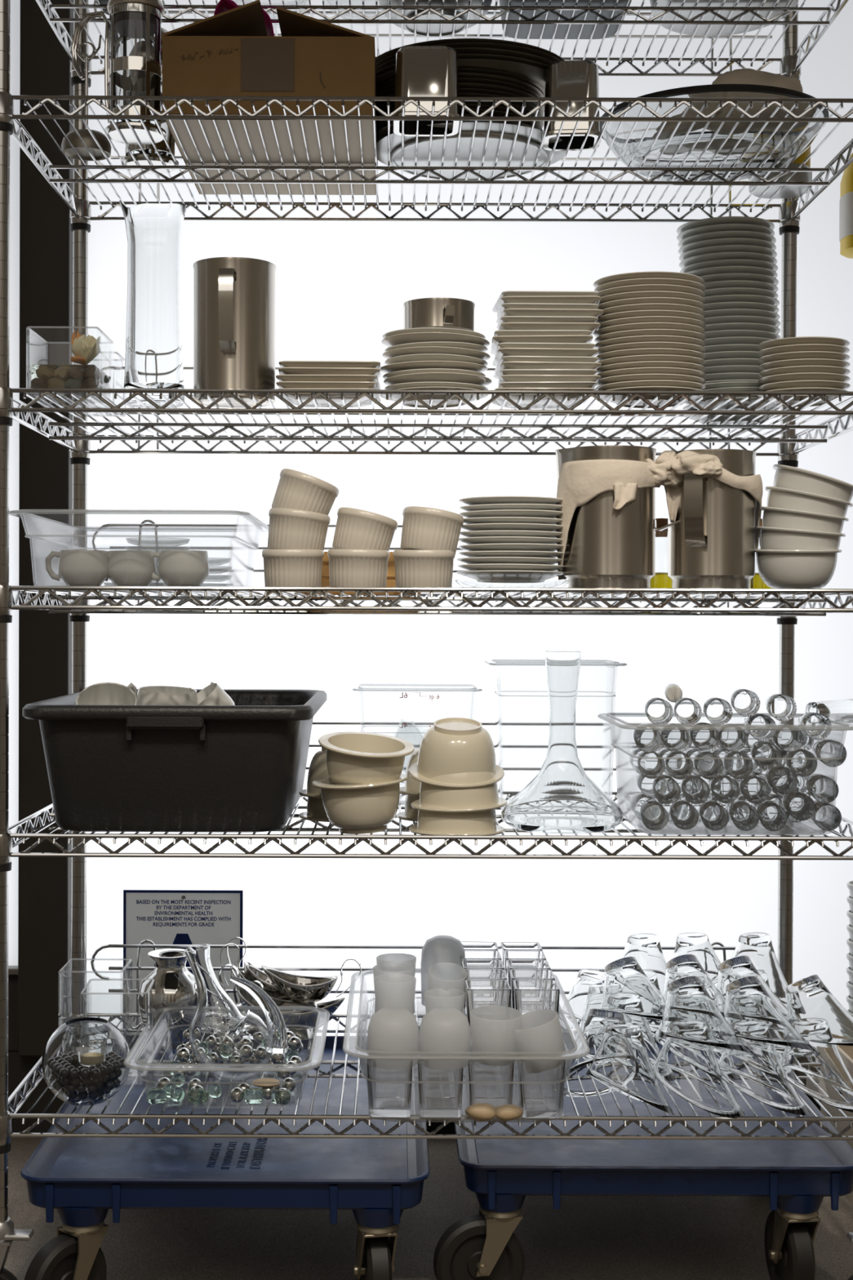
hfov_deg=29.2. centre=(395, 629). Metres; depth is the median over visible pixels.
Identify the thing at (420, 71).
canister
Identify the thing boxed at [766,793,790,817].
tumbler
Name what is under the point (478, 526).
plate
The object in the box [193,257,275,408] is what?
pitcher
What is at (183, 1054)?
ball
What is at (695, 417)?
plate
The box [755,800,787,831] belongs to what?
tumbler
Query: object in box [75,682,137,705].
cup
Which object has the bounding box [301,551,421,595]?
wooden crate
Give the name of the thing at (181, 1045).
ball
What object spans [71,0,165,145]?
press
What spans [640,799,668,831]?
tumbler
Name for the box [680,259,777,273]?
plate
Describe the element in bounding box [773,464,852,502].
rice bowl
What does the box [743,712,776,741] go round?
tumbler
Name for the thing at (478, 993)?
votive holder
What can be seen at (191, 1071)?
ball
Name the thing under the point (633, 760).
tumbler
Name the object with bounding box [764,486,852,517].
rice bowl
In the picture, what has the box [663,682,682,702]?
candle
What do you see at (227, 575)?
glass dish
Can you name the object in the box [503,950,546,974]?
votive holder
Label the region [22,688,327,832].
tub
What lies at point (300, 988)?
bowl
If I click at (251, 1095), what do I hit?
cube
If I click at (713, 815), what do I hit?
tumbler
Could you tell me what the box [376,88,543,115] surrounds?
pan
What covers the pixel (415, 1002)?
votive holder
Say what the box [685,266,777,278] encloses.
plate
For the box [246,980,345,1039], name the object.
gravy boat
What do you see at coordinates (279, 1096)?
cube
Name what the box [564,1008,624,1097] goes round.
glass
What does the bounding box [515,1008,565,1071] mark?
votive holder
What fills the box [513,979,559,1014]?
votive holder
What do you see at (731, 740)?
tumbler
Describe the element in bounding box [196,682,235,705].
cup
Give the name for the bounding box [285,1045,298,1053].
ball
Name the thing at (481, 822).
soup bowl
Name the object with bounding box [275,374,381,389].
square plate
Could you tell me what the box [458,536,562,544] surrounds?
plate
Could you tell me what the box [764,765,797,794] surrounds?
tumbler
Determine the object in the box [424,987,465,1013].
votive holder
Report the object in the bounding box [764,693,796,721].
tumbler
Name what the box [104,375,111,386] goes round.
pebble
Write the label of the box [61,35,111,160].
stand
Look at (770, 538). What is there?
rice bowl
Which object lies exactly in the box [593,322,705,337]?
round plate
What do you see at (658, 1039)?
glass
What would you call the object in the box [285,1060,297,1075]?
ball
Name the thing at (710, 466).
napkin
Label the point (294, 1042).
ball
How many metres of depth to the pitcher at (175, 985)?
2.58 m
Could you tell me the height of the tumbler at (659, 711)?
0.037 m
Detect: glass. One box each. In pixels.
[558,968,604,1030]
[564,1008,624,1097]
[573,982,604,1047]
[585,1022,675,1115]
[600,955,665,1031]
[620,933,666,995]
[623,1013,660,1066]
[652,1036,745,1118]
[653,1030,722,1062]
[657,975,758,1056]
[662,954,725,1015]
[673,932,720,983]
[716,955,786,1018]
[718,1038,809,1115]
[723,975,821,1055]
[731,932,788,1006]
[780,1040,852,1111]
[786,973,852,1045]
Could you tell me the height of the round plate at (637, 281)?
0.014 m
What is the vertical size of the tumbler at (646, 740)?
0.037 m
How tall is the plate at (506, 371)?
0.012 m
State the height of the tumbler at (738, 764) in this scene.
0.037 m
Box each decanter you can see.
[183,943,287,1082]
[501,650,623,834]
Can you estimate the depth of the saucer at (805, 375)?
2.23 m
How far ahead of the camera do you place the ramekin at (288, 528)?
2.23 m
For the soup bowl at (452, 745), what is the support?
on the soup bowl at (486, 797)
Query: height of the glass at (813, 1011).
0.105 m
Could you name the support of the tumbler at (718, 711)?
on the tumbler at (703, 739)
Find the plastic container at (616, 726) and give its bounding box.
[597,712,852,835]
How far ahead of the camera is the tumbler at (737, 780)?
2.40 m
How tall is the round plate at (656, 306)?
0.014 m
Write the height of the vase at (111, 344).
0.095 m
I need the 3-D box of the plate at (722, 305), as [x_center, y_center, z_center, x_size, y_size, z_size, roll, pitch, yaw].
[0.517,-0.485,2.527,0.149,0.017,0.149,0,1,2]
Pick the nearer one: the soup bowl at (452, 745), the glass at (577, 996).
the soup bowl at (452, 745)
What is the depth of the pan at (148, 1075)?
2.29 m
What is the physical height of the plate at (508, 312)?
0.014 m
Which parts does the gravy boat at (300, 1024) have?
loop handle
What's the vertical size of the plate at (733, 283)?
0.016 m
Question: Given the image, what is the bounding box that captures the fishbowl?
[41,1017,130,1105]
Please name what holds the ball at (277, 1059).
in the pan at (148, 1075)
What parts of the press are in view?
wire handle, metal frame, lid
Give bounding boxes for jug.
[839,152,852,258]
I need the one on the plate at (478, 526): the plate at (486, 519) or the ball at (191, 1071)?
the plate at (486, 519)
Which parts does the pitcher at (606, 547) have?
handle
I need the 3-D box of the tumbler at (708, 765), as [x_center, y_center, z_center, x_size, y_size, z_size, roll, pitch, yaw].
[0.438,0.188,2.296,0.037,0.037,0.083,0,1,5]
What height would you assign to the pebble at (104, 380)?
0.019 m
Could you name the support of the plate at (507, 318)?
on the plate at (593, 326)
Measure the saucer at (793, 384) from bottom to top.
0.015 m
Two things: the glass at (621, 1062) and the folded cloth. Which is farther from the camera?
the folded cloth
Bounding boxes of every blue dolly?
[20,1035,429,1279]
[433,1033,852,1279]
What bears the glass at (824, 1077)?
on the wire shelving unit
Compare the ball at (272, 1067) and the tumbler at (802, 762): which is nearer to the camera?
the tumbler at (802, 762)
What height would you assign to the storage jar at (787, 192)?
0.120 m
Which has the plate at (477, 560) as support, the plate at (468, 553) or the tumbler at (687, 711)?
the plate at (468, 553)
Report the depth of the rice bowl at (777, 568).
2.24 m
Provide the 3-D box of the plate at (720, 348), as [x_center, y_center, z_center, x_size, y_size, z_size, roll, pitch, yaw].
[0.521,-0.421,2.527,0.149,0.017,0.149,0,1,-1]
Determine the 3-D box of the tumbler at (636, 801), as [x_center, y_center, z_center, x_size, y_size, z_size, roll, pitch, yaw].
[0.363,0.258,2.390,0.037,0.037,0.083,0,0,1]
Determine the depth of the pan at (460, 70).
2.36 m
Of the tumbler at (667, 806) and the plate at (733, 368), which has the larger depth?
the plate at (733, 368)
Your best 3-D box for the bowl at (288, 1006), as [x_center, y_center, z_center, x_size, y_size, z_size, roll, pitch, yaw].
[-0.195,0.610,2.627,0.130,0.055,0.068,16,9,8]
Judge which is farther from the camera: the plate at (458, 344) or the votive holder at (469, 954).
the votive holder at (469, 954)
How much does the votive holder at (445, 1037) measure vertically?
0.073 m
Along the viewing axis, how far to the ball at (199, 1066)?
2.41 m
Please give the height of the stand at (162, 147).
0.243 m
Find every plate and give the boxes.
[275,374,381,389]
[275,381,380,395]
[275,387,381,407]
[278,360,381,377]
[278,367,380,380]
[379,386,488,408]
[380,360,487,373]
[381,332,489,346]
[382,327,485,338]
[382,346,490,360]
[382,368,485,379]
[383,372,492,386]
[384,341,488,352]
[384,353,488,366]
[384,382,488,390]
[455,579,568,592]
[456,556,564,564]
[456,570,564,582]
[457,496,562,505]
[457,543,563,551]
[457,551,565,558]
[457,563,564,571]
[458,503,562,511]
[458,509,563,518]
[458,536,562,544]
[459,530,562,537]
[461,523,563,531]
[463,516,562,524]
[490,334,593,355]
[491,387,595,408]
[492,290,598,312]
[492,347,599,366]
[493,329,592,336]
[493,342,595,359]
[493,355,599,372]
[493,361,601,379]
[496,302,599,323]
[496,308,603,328]
[497,295,601,316]
[497,315,598,328]
[497,322,600,335]
[497,368,597,384]
[497,374,600,388]
[498,381,597,388]
[593,271,704,288]
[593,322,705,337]
[594,278,706,292]
[594,328,706,342]
[594,335,705,349]
[595,342,706,355]
[595,347,706,361]
[595,367,706,378]
[595,373,706,386]
[595,380,706,390]
[596,284,705,297]
[596,310,705,323]
[596,315,706,330]
[596,360,706,374]
[596,386,703,408]
[597,297,705,310]
[597,354,706,367]
[598,290,705,304]
[600,302,705,315]
[676,216,774,234]
[676,223,774,241]
[678,231,776,248]
[678,238,776,254]
[679,244,777,261]
[679,252,777,268]
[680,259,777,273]
[682,404,781,410]
[683,409,781,425]
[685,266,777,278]
[692,397,776,415]
[693,395,758,401]
[700,273,778,285]
[702,386,759,391]
[703,280,778,292]
[703,287,778,298]
[703,294,779,306]
[703,302,779,313]
[703,308,780,319]
[703,315,780,327]
[703,322,780,333]
[703,329,780,339]
[703,336,773,346]
[703,344,760,353]
[703,351,761,359]
[703,358,761,367]
[703,364,762,373]
[703,372,760,381]
[703,379,759,384]
[704,382,762,390]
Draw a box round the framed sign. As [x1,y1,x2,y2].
[123,889,243,1035]
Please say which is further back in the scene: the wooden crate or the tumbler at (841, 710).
the wooden crate
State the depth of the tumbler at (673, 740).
2.32 m
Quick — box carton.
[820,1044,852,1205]
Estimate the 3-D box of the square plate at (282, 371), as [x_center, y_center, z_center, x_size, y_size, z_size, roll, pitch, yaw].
[-0.093,-0.352,2.301,0.140,0.012,0.140,0,0,-2]
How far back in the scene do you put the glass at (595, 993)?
2.46 m
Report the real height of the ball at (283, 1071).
0.021 m
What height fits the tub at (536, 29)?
0.120 m
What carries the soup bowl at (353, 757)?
on the soup bowl at (362, 808)
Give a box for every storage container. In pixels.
[352,684,482,805]
[484,659,626,809]
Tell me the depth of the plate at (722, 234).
2.47 m
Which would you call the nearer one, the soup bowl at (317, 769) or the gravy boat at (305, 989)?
the soup bowl at (317, 769)
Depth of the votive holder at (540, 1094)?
2.19 m
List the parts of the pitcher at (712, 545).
handle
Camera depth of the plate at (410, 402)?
2.27 m
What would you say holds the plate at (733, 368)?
on the plate at (732, 375)
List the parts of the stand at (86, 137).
rod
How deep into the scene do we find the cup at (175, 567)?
2.28 m
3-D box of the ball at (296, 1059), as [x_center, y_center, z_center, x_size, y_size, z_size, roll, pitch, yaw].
[-0.149,0.643,2.426,0.021,0.021,0.021,0,0,0]
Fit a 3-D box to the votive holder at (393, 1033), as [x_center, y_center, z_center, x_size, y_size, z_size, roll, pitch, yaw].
[-0.003,0.551,2.216,0.071,0.073,0.073,0,0,14]
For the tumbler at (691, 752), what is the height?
0.037 m
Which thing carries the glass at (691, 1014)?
on the glass at (762, 1077)
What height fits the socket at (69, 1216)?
0.028 m
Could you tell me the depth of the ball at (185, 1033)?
2.51 m
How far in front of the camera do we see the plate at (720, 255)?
2.47 m
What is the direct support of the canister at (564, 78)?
on the wire shelving unit
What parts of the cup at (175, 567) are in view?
cup handle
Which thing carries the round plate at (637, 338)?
on the round plate at (637, 344)
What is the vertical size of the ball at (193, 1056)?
0.021 m
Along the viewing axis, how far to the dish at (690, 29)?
2.54 m
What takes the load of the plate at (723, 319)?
on the plate at (732, 326)
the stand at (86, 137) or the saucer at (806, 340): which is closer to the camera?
the saucer at (806, 340)
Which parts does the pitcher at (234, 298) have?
handle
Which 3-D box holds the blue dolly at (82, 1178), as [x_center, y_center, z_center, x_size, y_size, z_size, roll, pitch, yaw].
[-0.232,0.842,2.580,0.558,0.215,0.834,0,0,0]
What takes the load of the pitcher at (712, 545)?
on the wire shelving unit
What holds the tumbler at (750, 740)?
on the tumbler at (757, 769)
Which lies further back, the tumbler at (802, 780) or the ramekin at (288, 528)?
the tumbler at (802, 780)
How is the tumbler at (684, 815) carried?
in the plastic container at (616, 726)
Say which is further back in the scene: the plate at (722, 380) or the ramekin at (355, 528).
the plate at (722, 380)
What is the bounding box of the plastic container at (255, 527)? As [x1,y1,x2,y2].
[8,510,268,592]
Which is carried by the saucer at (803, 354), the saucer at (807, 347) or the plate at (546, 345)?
the saucer at (807, 347)
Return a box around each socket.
[56,1207,108,1226]
[351,1208,403,1227]
[475,1192,525,1212]
[777,1195,823,1213]
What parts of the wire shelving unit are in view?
post, post, wire shelf, wire shelf, wire shelf, wire shelf, wire shelf, wire shelf, post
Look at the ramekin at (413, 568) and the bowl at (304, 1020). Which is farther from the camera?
the bowl at (304, 1020)
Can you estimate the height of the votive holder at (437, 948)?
0.103 m
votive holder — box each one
[366,1055,412,1117]
[367,1006,418,1070]
[369,1004,373,1017]
[370,992,374,1015]
[373,962,414,1013]
[373,973,416,1014]
[376,952,416,1013]
[414,1002,418,1025]
[417,1054,463,1117]
[418,1007,471,1070]
[420,935,465,1005]
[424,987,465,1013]
[427,962,467,991]
[460,941,497,951]
[460,950,501,965]
[460,959,504,1014]
[463,968,506,1015]
[463,1066,467,1085]
[464,979,511,1026]
[465,1066,467,1096]
[466,1048,514,1107]
[470,1005,521,1065]
[500,942,542,964]
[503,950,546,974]
[506,960,551,985]
[509,968,555,1008]
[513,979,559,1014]
[513,1061,516,1097]
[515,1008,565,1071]
[515,1056,565,1117]
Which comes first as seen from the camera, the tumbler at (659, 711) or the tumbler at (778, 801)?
the tumbler at (659, 711)
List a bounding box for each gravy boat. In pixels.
[218,964,315,1026]
[220,942,296,1013]
[226,937,293,999]
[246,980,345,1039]
[260,957,361,1011]
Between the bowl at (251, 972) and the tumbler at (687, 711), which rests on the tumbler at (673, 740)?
the tumbler at (687, 711)
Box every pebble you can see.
[96,369,102,380]
[100,371,109,384]
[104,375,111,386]
[251,1077,280,1087]
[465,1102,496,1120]
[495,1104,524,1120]
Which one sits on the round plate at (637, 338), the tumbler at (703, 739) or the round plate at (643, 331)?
the round plate at (643, 331)
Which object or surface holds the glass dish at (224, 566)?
on the glass dish at (227, 575)
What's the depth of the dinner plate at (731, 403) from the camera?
2.34 m
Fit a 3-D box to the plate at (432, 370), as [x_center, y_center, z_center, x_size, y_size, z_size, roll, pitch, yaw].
[0.055,-0.352,2.304,0.146,0.012,0.146,0,1,1]
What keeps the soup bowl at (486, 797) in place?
on the soup bowl at (481, 822)
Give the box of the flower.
[71,330,100,364]
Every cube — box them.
[146,1087,166,1103]
[187,1087,208,1104]
[244,1088,262,1104]
[271,1088,291,1104]
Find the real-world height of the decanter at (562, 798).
0.252 m
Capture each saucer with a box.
[757,336,849,350]
[757,343,849,356]
[757,387,848,407]
[758,351,849,364]
[758,358,850,370]
[758,365,850,377]
[758,372,850,385]
[758,380,850,391]
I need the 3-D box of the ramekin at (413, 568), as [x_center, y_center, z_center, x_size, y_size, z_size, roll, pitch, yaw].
[0.040,-0.081,2.263,0.086,0.061,0.086,0,0,-8]
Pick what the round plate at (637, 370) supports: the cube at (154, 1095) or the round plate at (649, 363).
the round plate at (649, 363)
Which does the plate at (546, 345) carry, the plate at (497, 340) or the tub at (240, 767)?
the plate at (497, 340)
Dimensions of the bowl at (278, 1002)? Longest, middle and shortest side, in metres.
0.130 x 0.068 x 0.055 m
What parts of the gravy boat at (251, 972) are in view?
loop handle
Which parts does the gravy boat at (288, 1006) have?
loop handle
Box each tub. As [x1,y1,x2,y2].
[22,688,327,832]
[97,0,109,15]
[499,0,629,39]
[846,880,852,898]
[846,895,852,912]
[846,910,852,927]
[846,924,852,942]
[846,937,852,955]
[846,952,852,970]
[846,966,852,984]
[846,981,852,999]
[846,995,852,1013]
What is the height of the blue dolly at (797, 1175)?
0.215 m
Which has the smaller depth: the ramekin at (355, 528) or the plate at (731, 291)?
the ramekin at (355, 528)
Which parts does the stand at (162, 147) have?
lid, wire handle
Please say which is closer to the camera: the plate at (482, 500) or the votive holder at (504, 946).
the plate at (482, 500)
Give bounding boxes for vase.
[26,326,114,408]
[57,959,132,1049]
[71,352,125,417]
[80,979,155,1075]
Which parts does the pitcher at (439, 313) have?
handle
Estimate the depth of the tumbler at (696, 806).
2.42 m
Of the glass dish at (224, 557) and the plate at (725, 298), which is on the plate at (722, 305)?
the plate at (725, 298)
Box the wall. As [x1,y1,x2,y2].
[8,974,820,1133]
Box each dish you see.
[125,546,189,552]
[126,537,190,546]
[204,574,232,582]
[208,557,231,565]
[208,565,232,573]
[649,0,798,36]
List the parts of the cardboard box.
panel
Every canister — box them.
[392,45,460,136]
[542,60,600,151]
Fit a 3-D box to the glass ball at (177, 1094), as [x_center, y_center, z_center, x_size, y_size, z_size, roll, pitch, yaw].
[-0.302,0.643,2.263,0.021,0.021,0.021,0,0,0]
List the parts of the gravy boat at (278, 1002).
loop handle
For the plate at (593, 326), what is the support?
on the plate at (501, 332)
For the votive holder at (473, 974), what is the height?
0.078 m
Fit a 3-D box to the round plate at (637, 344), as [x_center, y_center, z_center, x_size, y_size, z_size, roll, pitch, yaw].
[0.357,-0.384,2.292,0.155,0.014,0.155,0,0,-2]
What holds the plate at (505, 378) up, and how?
on the plate at (593, 384)
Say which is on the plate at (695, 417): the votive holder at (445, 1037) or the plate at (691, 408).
the plate at (691, 408)
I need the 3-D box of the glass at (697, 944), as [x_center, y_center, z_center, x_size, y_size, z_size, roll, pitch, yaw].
[0.465,0.543,2.573,0.120,0.129,0.112,0,0,26]
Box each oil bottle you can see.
[650,518,671,593]
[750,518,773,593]
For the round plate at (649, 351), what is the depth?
2.23 m
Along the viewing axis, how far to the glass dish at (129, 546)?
2.40 m
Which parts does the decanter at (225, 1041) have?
tail handle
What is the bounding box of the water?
[31,364,108,402]
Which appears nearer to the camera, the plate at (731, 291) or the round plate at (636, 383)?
the round plate at (636, 383)
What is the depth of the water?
2.24 m
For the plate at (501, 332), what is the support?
on the plate at (497, 340)
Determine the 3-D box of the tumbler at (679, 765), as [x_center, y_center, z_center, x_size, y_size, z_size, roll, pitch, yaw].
[0.398,0.188,2.296,0.037,0.037,0.083,0,1,6]
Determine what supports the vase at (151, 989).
on the wire shelving unit
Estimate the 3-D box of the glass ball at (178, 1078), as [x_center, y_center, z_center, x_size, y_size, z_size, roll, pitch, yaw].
[-0.310,0.643,2.335,0.021,0.021,0.021,0,0,0]
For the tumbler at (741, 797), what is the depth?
2.40 m
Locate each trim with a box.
[8,965,17,974]
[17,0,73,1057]
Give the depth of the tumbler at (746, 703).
2.31 m
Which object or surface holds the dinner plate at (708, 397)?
on the dinner plate at (731, 403)
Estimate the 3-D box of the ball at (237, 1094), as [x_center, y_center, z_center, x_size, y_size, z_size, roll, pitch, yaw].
[-0.219,0.644,2.261,0.021,0.021,0.021,0,0,0]
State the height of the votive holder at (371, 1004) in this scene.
0.078 m
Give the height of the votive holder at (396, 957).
0.085 m
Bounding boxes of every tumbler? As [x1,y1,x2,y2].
[629,747,642,774]
[629,792,656,820]
[633,723,661,752]
[635,773,655,798]
[637,751,665,778]
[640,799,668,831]
[644,697,673,725]
[652,773,680,804]
[653,726,664,751]
[655,797,680,822]
[657,747,671,774]
[660,723,688,751]
[664,773,684,798]
[665,750,693,779]
[669,799,698,830]
[673,697,702,725]
[680,727,692,751]
[680,773,710,804]
[681,797,707,822]
[683,747,704,775]
[688,721,719,749]
[691,773,714,798]
[692,740,719,751]
[693,751,723,779]
[698,799,728,831]
[702,697,733,724]
[707,796,731,822]
[710,773,739,803]
[711,747,728,775]
[717,723,746,751]
[723,751,753,778]
[726,773,742,796]
[728,799,759,831]
[729,688,759,716]
[735,794,757,808]
[738,747,764,775]
[738,774,769,804]
[742,727,773,747]
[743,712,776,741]
[750,740,781,769]
[754,773,772,793]
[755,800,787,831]
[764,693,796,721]
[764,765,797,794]
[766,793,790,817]
[771,724,804,751]
[772,779,799,796]
[774,795,803,822]
[777,751,796,775]
[780,750,791,769]
[781,790,815,820]
[784,748,817,776]
[793,725,814,751]
[796,774,811,796]
[797,711,831,740]
[804,773,839,803]
[805,698,852,724]
[810,800,841,831]
[813,738,846,767]
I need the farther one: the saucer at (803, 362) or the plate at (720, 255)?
the plate at (720, 255)
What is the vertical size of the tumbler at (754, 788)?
0.037 m
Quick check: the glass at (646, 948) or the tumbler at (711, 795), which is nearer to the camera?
the tumbler at (711, 795)
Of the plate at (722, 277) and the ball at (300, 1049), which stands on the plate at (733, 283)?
the plate at (722, 277)
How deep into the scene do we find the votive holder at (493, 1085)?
2.19 m
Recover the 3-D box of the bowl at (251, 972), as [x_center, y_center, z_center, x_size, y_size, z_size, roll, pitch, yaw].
[-0.197,0.589,2.695,0.130,0.055,0.068,24,-2,3]
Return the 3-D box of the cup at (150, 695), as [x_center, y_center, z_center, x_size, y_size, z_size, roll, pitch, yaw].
[-0.334,0.115,2.389,0.092,0.064,0.092,0,0,-13]
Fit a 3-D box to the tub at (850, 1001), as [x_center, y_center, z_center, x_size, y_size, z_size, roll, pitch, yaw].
[0.867,0.706,2.975,0.088,0.073,0.088,0,0,0]
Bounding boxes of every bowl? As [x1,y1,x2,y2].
[235,967,296,1008]
[238,986,315,1025]
[244,960,293,999]
[260,964,338,1002]
[280,997,345,1030]
[298,746,328,798]
[298,796,329,822]
[311,773,408,834]
[318,731,414,784]
[324,0,394,19]
[378,0,492,36]
[396,794,419,821]
[400,742,420,795]
[408,717,504,787]
[408,803,505,835]
[411,771,507,812]
[599,84,829,181]
[755,526,845,549]
[755,548,841,594]
[760,506,848,533]
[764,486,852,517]
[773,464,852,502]
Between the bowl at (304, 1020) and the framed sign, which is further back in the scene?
the framed sign
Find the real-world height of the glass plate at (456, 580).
0.018 m
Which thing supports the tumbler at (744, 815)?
in the plastic container at (616, 726)
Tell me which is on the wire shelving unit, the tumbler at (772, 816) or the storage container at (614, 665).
the storage container at (614, 665)
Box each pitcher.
[119,200,186,408]
[137,948,197,1043]
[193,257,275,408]
[403,297,475,331]
[555,445,679,593]
[667,448,756,593]
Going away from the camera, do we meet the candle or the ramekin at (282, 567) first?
the ramekin at (282, 567)
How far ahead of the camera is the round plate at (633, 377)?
2.23 m
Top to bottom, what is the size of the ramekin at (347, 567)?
0.061 m
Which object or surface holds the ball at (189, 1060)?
in the pan at (148, 1075)
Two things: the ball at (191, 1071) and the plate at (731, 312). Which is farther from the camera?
the plate at (731, 312)
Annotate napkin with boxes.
[556,450,684,580]
[669,450,763,549]
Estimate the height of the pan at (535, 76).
0.013 m
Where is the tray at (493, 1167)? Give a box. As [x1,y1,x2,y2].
[453,1033,852,1196]
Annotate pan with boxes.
[124,1005,329,1108]
[342,968,590,1122]
[375,38,564,64]
[375,42,561,67]
[375,47,552,72]
[376,53,547,77]
[376,58,546,112]
[376,68,526,94]
[376,72,543,97]
[376,78,542,104]
[376,83,543,111]
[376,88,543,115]
[376,93,543,116]
[376,101,543,128]
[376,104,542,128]
[376,108,542,132]
[376,114,531,142]
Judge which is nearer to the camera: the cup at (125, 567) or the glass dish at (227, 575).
the cup at (125, 567)
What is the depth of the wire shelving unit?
2.44 m
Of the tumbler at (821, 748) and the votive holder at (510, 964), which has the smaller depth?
the tumbler at (821, 748)
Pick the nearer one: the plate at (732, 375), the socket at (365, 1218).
the socket at (365, 1218)
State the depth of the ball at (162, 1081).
2.30 m
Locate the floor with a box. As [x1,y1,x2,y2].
[4,1137,852,1279]
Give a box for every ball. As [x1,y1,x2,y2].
[156,1076,171,1088]
[163,1082,177,1097]
[167,1060,181,1075]
[169,1086,185,1102]
[171,1071,186,1086]
[173,1065,187,1077]
[176,1043,185,1052]
[176,1047,190,1062]
[177,1057,191,1065]
[182,1027,189,1041]
[183,1040,192,1054]
[183,1061,197,1075]
[187,1078,202,1090]
[190,1084,203,1089]
[191,1051,199,1062]
[196,1062,206,1071]
[207,1082,222,1097]
[229,1087,244,1102]
[236,1082,250,1090]
[261,1086,275,1099]
[266,1058,280,1071]
[271,1053,284,1064]
[276,1064,291,1079]
[281,1077,296,1091]
[284,1049,298,1062]
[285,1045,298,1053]
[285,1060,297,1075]
[286,1030,295,1044]
[287,1035,301,1049]
[288,1055,302,1068]
[297,1042,303,1053]
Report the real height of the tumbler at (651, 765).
0.037 m
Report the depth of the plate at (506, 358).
2.23 m
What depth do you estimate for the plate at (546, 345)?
2.23 m
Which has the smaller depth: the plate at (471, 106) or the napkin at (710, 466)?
the napkin at (710, 466)
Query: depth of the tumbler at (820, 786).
2.30 m
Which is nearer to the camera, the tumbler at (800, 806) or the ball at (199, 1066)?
the tumbler at (800, 806)
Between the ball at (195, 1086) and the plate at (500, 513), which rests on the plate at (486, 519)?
the plate at (500, 513)
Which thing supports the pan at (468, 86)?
on the pan at (460, 90)
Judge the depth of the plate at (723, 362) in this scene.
2.46 m
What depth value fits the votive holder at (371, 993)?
2.57 m
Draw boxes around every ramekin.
[262,549,324,591]
[267,507,330,551]
[271,468,339,515]
[327,549,389,592]
[332,506,398,551]
[392,550,455,592]
[400,506,464,552]
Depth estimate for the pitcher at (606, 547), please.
2.23 m
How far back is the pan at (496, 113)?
2.36 m
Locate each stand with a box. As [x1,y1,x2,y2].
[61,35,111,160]
[121,27,178,174]
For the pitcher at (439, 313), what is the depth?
2.26 m
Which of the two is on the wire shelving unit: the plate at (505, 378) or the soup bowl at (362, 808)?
the soup bowl at (362, 808)
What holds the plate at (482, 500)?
on the plate at (493, 506)
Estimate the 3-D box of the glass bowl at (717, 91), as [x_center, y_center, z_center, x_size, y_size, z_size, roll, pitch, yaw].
[0.483,-0.745,2.494,0.346,0.068,0.346,0,1,-42]
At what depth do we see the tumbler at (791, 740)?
2.30 m
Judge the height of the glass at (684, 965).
0.110 m
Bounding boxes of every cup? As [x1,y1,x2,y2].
[44,549,107,586]
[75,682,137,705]
[105,550,157,586]
[136,685,197,705]
[151,550,208,586]
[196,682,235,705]
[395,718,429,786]
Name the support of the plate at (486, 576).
on the glass plate at (456, 580)
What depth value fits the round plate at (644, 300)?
2.23 m
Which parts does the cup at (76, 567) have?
cup handle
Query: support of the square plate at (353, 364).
on the square plate at (282, 371)
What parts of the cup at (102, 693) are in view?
cup handle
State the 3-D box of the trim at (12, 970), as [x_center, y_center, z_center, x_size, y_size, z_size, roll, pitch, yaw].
[-1.200,0.634,3.050,1.006,0.012,0.030,0,0,0]
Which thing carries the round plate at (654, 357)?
on the round plate at (649, 363)
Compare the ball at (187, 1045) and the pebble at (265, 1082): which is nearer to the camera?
the pebble at (265, 1082)
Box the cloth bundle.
[213,0,274,36]
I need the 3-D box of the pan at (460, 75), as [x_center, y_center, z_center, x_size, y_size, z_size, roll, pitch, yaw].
[0.097,-0.793,2.467,0.256,0.013,0.256,1,0,0]
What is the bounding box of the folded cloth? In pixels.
[711,68,803,92]
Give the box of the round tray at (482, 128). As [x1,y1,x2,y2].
[376,121,565,180]
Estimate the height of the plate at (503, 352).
0.014 m
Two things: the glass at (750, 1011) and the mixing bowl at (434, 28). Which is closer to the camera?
the glass at (750, 1011)
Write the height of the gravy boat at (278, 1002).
0.126 m
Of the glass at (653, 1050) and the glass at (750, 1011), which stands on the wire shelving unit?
the glass at (653, 1050)
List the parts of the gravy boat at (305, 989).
loop handle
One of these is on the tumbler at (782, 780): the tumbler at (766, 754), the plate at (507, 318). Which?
the tumbler at (766, 754)
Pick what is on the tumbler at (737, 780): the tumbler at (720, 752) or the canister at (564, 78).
the tumbler at (720, 752)
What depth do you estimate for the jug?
2.84 m
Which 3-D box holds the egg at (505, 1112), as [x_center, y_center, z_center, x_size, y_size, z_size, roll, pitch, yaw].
[0.152,0.646,2.186,0.041,0.021,0.022,0,0,0]
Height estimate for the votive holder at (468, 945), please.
0.078 m
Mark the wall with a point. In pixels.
(19, 1067)
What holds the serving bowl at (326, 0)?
on the wire shelving unit
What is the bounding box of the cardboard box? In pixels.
[161,0,377,195]
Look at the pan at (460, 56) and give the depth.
2.34 m
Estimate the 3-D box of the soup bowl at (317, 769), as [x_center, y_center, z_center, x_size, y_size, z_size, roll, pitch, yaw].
[-0.076,0.209,2.442,0.135,0.072,0.135,1,1,38]
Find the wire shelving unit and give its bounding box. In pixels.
[0,0,852,1279]

